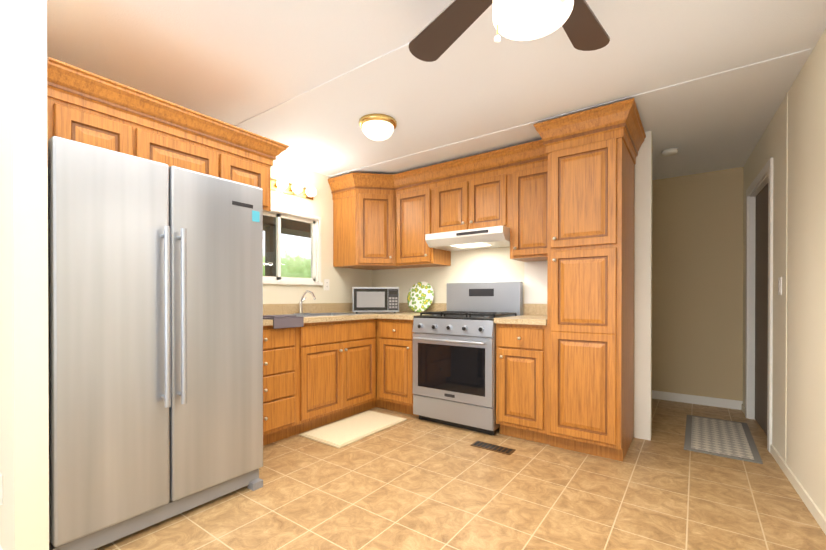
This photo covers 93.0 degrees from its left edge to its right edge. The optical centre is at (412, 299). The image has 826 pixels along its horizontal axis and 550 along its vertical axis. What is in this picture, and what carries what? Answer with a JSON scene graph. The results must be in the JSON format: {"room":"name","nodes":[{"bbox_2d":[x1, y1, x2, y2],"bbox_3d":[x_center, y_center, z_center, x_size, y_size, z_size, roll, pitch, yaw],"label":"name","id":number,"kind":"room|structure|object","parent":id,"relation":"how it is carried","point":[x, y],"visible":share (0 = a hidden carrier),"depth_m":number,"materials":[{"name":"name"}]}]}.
{"room":"kitchen","nodes":[
{"label":"kitchen","id":0,"kind":"room"},
{"bbox_2d":[0,0,48,549],"bbox_3d":[-2.260,-0.099,2.062,2.100,2.330,0.092,0,0,36],"label":"wall","id":1,"kind":"structure","parent":0,"point":[24,450],"depth_m":1.45,"materials":[{"name":"beige paint"}]},
{"bbox_2d":[0,473,2,504],"bbox_3d":[-1.642,0.749,1.556,0.070,0.114,0.008,0,0,36],"label":"outlet","id":2,"kind":"object","parent":1,"relation":"attached to","point":[1,489],"visible":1,"depth_m":1.54,"materials":[{"name":"white plastic"}]},
{"bbox_2d":[263,159,371,303],"bbox_3d":[-1.389,-0.105,3.437,0.100,2.330,3.156,0,0,36],"label":"wall","id":3,"kind":"structure","parent":0,"point":[343,282],"depth_m":3.95,"materials":[{"name":"beige paint"}]},
{"bbox_2d":[47,57,288,210],"bbox_3d":[-1.510,-0.734,2.260,1.072,0.400,1.092,0,0,36],"label":"upper cabinet","id":4,"kind":"object","parent":3,"relation":"attached to","point":[87,107],"visible":0.65,"depth_m":1.82,"materials":[{"name":"brown wood"}]},
{"bbox_2d":[263,207,322,285],"bbox_3d":[-1.234,-0.486,3.623,0.130,0.690,0.930,0,0,36],"label":"window","id":5,"kind":"structure","parent":3,"relation":"in","point":[315,234],"depth_m":3.75,"materials":[{"name":"white paint"}]},
{"bbox_2d":[271,178,315,199],"bbox_3d":[-1.089,-1.031,3.632,0.149,0.100,0.500,0,0,36],"label":"vanity light","id":6,"kind":"object","parent":3,"relation":"attached to","point":[283,185],"visible":1,"depth_m":3.60,"materials":[{"name":"gold metal"}]},
{"bbox_2d":[324,279,328,289],"bbox_3d":[-0.888,-0.153,4.034,0.008,0.114,0.070,0,0,36],"label":"outlet","id":7,"kind":"object","parent":3,"relation":"attached to","point":[326,284],"visible":1,"depth_m":4.03,"materials":[{"name":"white plastic"}]},
{"bbox_2d":[47,0,825,179],"bbox_3d":[-0.571,-1.313,1.917,5.200,0.100,7.550,0,0,36],"label":"ceiling","id":8,"kind":"structure","parent":0,"point":[233,62],"depth_m":2.15,"materials":[{"name":"white paint"}]},
{"bbox_2d":[234,3,492,126],"bbox_3d":[-0.523,-1.263,2.308,4.619,0.006,0.028,0,0,36],"label":"batten","id":9,"kind":"object","parent":8,"relation":"attached to","point":[359,68],"visible":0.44,"depth_m":2.25,"materials":[{"name":"white paint"}]},
{"bbox_2d":[359,114,396,140],"bbox_3d":[-0.251,-1.206,2.803,0.270,0.121,0.270,0,0,36],"label":"dome ceiling light","id":10,"kind":"object","parent":8,"relation":"attached to","point":[378,127],"visible":1,"depth_m":2.72,"materials":[{"name":"white glass"}]},
{"bbox_2d":[409,0,609,61],"bbox_3d":[0.400,-1.034,1.224,1.260,0.451,1.232,0,0,36],"label":"ceiling fan","id":11,"kind":"object","parent":8,"relation":"hanging from","point":[442,32],"visible":1,"depth_m":1.47,"materials":[{"name":"brown wood"}]},
{"bbox_2d":[328,48,810,177],"bbox_3d":[0.166,-1.267,3.316,4.553,0.006,0.028,0,0,36],"label":"batten","id":12,"kind":"object","parent":8,"relation":"attached to","point":[686,82],"visible":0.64,"depth_m":2.51,"materials":[{"name":"white paint"}]},
{"bbox_2d":[661,148,677,156],"bbox_3d":[2.190,-1.253,3.344,0.120,0.032,0.118,0,0,36],"label":"smoke detector","id":13,"kind":"object","parent":8,"relation":"attached to","point":[669,152],"visible":1,"depth_m":3.32,"materials":[{"name":"white plastic"}]},
{"bbox_2d":[94,398,825,549],"bbox_3d":[-0.571,1.117,1.928,5.200,0.100,7.550,0,0,36],"label":"floor","id":14,"kind":"structure","parent":0,"point":[412,482],"depth_m":2.08,"materials":[{"name":"tile"}]},
{"bbox_2d":[48,136,262,549],"bbox_3d":[-1.492,0.216,2.139,1.057,1.700,0.902,0,0,36],"label":"fridge","id":15,"kind":"object","parent":14,"relation":"on","point":[155,331],"visible":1,"depth_m":1.75,"materials":[{"name":"grey metal"}]},
{"bbox_2d":[263,323,306,445],"bbox_3d":[-1.287,0.622,2.954,0.626,0.880,0.624,0,0,36],"label":"base cabinet","id":16,"kind":"object","parent":14,"relation":"on","point":[284,349],"depth_m":2.90,"materials":[{"name":"brown wood"}]},
{"bbox_2d":[263,303,375,325],"bbox_3d":[-0.835,0.177,3.548,0.660,0.274,2.121,0,0,36],"label":"countertop","id":17,"kind":"structure","parent":16,"relation":"on","point":[319,312],"depth_m":3.63,"materials":[{"name":"stone"}]},
{"bbox_2d":[263,315,303,328],"bbox_3d":[-1.016,0.164,2.956,0.268,0.087,0.260,0,0,36],"label":"dish towel","id":18,"kind":"object","parent":17,"relation":"on","point":[285,321],"visible":0.83,"depth_m":2.87,"materials":[{"name":"grey fabric"}]},
{"bbox_2d":[290,290,315,313],"bbox_3d":[-0.982,0.026,3.628,0.236,0.225,0.200,0,0,36],"label":"faucet","id":19,"kind":"object","parent":17,"relation":"attached to","point":[300,309],"visible":1,"depth_m":3.66,"materials":[{"name":"silver metal"}]},
{"bbox_2d":[352,287,398,312],"bbox_3d":[-0.391,0.006,4.040,0.460,0.260,0.334,0,0,-9],"label":"microwave","id":20,"kind":"object","parent":17,"relation":"on","point":[375,299],"visible":1,"depth_m":3.88,"materials":[{"name":"silver metal"}]},
{"bbox_2d":[307,334,374,430],"bbox_3d":[-0.861,0.710,3.543,0.626,0.700,0.910,0,0,36],"label":"base cabinet","id":21,"kind":"object","parent":14,"relation":"on","point":[316,374],"depth_m":3.34,"materials":[{"name":"brown wood"}]},
{"bbox_2d":[327,319,374,337],"bbox_3d":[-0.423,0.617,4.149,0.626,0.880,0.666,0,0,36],"label":"drawer","id":22,"kind":"object","parent":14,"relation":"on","point":[363,326],"depth_m":3.47,"materials":[{"name":"brown wood"}]},
{"bbox_2d":[299,410,406,447],"bbox_3d":[-0.471,1.052,3.251,0.450,0.015,0.810,0,0,36],"label":"kitchen rug","id":23,"kind":"object","parent":14,"relation":"on","point":[347,431],"visible":0.98,"depth_m":3.18,"materials":[{"name":"beige fabric"}]},
{"bbox_2d":[375,318,418,415],"bbox_3d":[-0.007,0.618,3.848,0.477,0.880,0.666,0,0,36],"label":"base cabinet","id":24,"kind":"object","parent":14,"relation":"on","point":[393,337],"depth_m":3.62,"materials":[{"name":"brown wood"}]},
{"bbox_2d":[376,303,446,319],"bbox_3d":[0.018,0.108,3.819,0.404,0.139,0.681,0,0,36],"label":"countertop","id":25,"kind":"structure","parent":24,"relation":"on","point":[405,313],"depth_m":4.00,"materials":[{"name":"stone"}]},
{"bbox_2d":[407,282,433,311],"bbox_3d":[0.074,-0.029,4.077,0.330,0.321,0.085,0,0,36],"label":"decorative plate","id":26,"kind":"object","parent":25,"relation":"on","point":[420,296],"visible":1,"depth_m":4.05,"materials":[{"name":"multicoloured ceramic"}]},
{"bbox_2d":[412,281,522,434],"bbox_3d":[0.471,0.450,3.450,0.756,1.220,0.697,0,0,36],"label":"stove","id":27,"kind":"object","parent":14,"relation":"on","point":[454,364],"visible":0.96,"depth_m":3.25,"materials":[{"name":"silver metal"}]},
{"bbox_2d":[470,441,515,454],"bbox_3d":[0.570,1.059,2.805,0.300,0.008,0.110,0,0,36],"label":"floor vent","id":28,"kind":"object","parent":14,"relation":"in","point":[495,448],"visible":1,"depth_m":2.79,"materials":[{"name":"brown"}]},
{"bbox_2d":[496,323,549,444],"bbox_3d":[0.967,0.622,3.148,0.395,0.880,0.658,0,0,36],"label":"base cabinet","id":29,"kind":"object","parent":14,"relation":"on","point":[521,381],"visible":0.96,"depth_m":2.91,"materials":[{"name":"brown wood"}]},
{"bbox_2d":[494,304,546,324],"bbox_3d":[0.969,0.112,3.149,0.395,0.139,0.651,0,0,36],"label":"countertop","id":30,"kind":"structure","parent":29,"relation":"on","point":[534,314],"depth_m":3.09,"materials":[{"name":"stone"}]},
{"bbox_2d":[533,98,645,461],"bbox_3d":[1.307,-0.087,2.872,0.622,2.300,0.702,0,0,36],"label":"pantry","id":31,"kind":"object","parent":14,"relation":"on","point":[592,154],"visible":1,"depth_m":2.63,"materials":[{"name":"brown wood"}]},
{"bbox_2d":[684,415,762,463],"bbox_3d":[2.381,1.056,3.056,0.420,0.010,1.000,0,0,36],"label":"doormat","id":32,"kind":"object","parent":14,"relation":"on","point":[723,438],"visible":0.89,"depth_m":2.95,"materials":[{"name":"grey fabric"}]},
{"bbox_2d":[372,136,652,436],"bbox_3d":[0.645,-0.107,3.850,2.910,2.330,0.100,0,0,36],"label":"wall","id":33,"kind":"structure","parent":0,"point":[485,265],"depth_m":3.87,"materials":[{"name":"beige paint"}]},
{"bbox_2d":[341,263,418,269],"bbox_3d":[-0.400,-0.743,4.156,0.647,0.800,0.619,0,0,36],"label":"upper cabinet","id":34,"kind":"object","parent":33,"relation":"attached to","point":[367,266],"depth_m":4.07,"materials":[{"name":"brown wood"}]},
{"bbox_2d":[425,226,509,250],"bbox_3d":[0.553,-0.540,3.559,0.752,0.115,0.468,0,0,36],"label":"range hood","id":35,"kind":"object","parent":34,"relation":"attached to","point":[484,238],"visible":0.93,"depth_m":3.40,"materials":[{"name":"silver metal"}]},
{"bbox_2d":[524,261,546,303],"bbox_3d":[1.161,-0.150,3.412,0.390,0.370,0.006,0,0,36],"label":"panel","id":36,"kind":"object","parent":33,"relation":"attached to","point":[535,282],"visible":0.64,"depth_m":3.46,"materials":[{"name":"white paint"}]},
{"bbox_2d":[635,131,651,440],"bbox_3d":[1.750,-0.103,2.982,0.106,2.330,0.012,0,0,36],"label":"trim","id":37,"kind":"structure","parent":33,"relation":"attached to","point":[643,167],"depth_m":2.98,"materials":[{"name":"white paint"}]},
{"bbox_2d":[652,167,743,400],"bbox_3d":[2.707,-0.108,4.149,1.700,2.330,0.100,0,0,36],"label":"wall","id":38,"kind":"structure","parent":0,"point":[697,284],"depth_m":3.96,"materials":[{"name":"beige paint"}]},
{"bbox_2d":[652,390,742,409],"bbox_3d":[2.775,1.015,4.035,0.950,0.085,0.012,0,0,36],"label":"baseboard","id":39,"kind":"structure","parent":38,"relation":"attached to","point":[704,400],"depth_m":3.95,"materials":[{"name":"white paint"}]},
{"bbox_2d":[743,28,825,517],"bbox_3d":[1.159,-0.091,0.557,0.100,2.330,7.650,0,0,33],"label":"wall","id":40,"kind":"structure","parent":0,"point":[805,462],"depth_m":2.15,"materials":[{"name":"beige paint"}]},
{"bbox_2d":[745,158,772,452],"bbox_3d":[2.793,0.039,3.104,0.115,2.045,0.990,0,0,33],"label":"door frame","id":41,"kind":"structure","parent":40,"relation":"attached to","point":[763,178],"depth_m":3.46,"materials":[{"name":"white paint"}]},
{"bbox_2d":[755,183,767,434],"bbox_3d":[2.805,0.074,3.096,0.035,1.956,0.832,0,0,33],"label":"door","id":42,"kind":"structure","parent":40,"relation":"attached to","point":[761,296],"depth_m":3.22,"materials":[{"name":"brown"}]},
{"bbox_2d":[778,277,781,294],"bbox_3d":[2.362,-0.086,2.524,0.008,0.114,0.070,0,0,33],"label":"hall light switch","id":43,"kind":"object","parent":40,"relation":"attached to","point":[779,285],"visible":0.98,"depth_m":2.50,"materials":[{"name":"white plastic"}]},
{"bbox_2d":[741,404,825,534],"bbox_3d":[1.096,1.043,0.566,0.010,0.060,7.588,0,0,33],"label":"baseboard","id":44,"kind":"structure","parent":40,"relation":"attached to","point":[813,509],"depth_m":2.12,"materials":[{"name":"beige wood"}]},
{"bbox_2d":[784,92,787,461],"bbox_3d":[2.289,-0.135,2.404,0.005,2.260,0.024,0,0,33],"label":"batten","id":45,"kind":"object","parent":40,"relation":"attached to","point":[786,275],"visible":0.93,"depth_m":2.40,"materials":[{"name":"beige wood"}]},
{"label":"outside","id":46,"kind":"structure","parent":0,"visible":0},
{"bbox_2d":[263,215,310,277],"bbox_3d":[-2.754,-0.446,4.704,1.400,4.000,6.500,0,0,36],"label":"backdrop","id":47,"kind":"structure","parent":46,"point":[305,269],"depth_m":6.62,"materials":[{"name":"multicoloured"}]}
]}

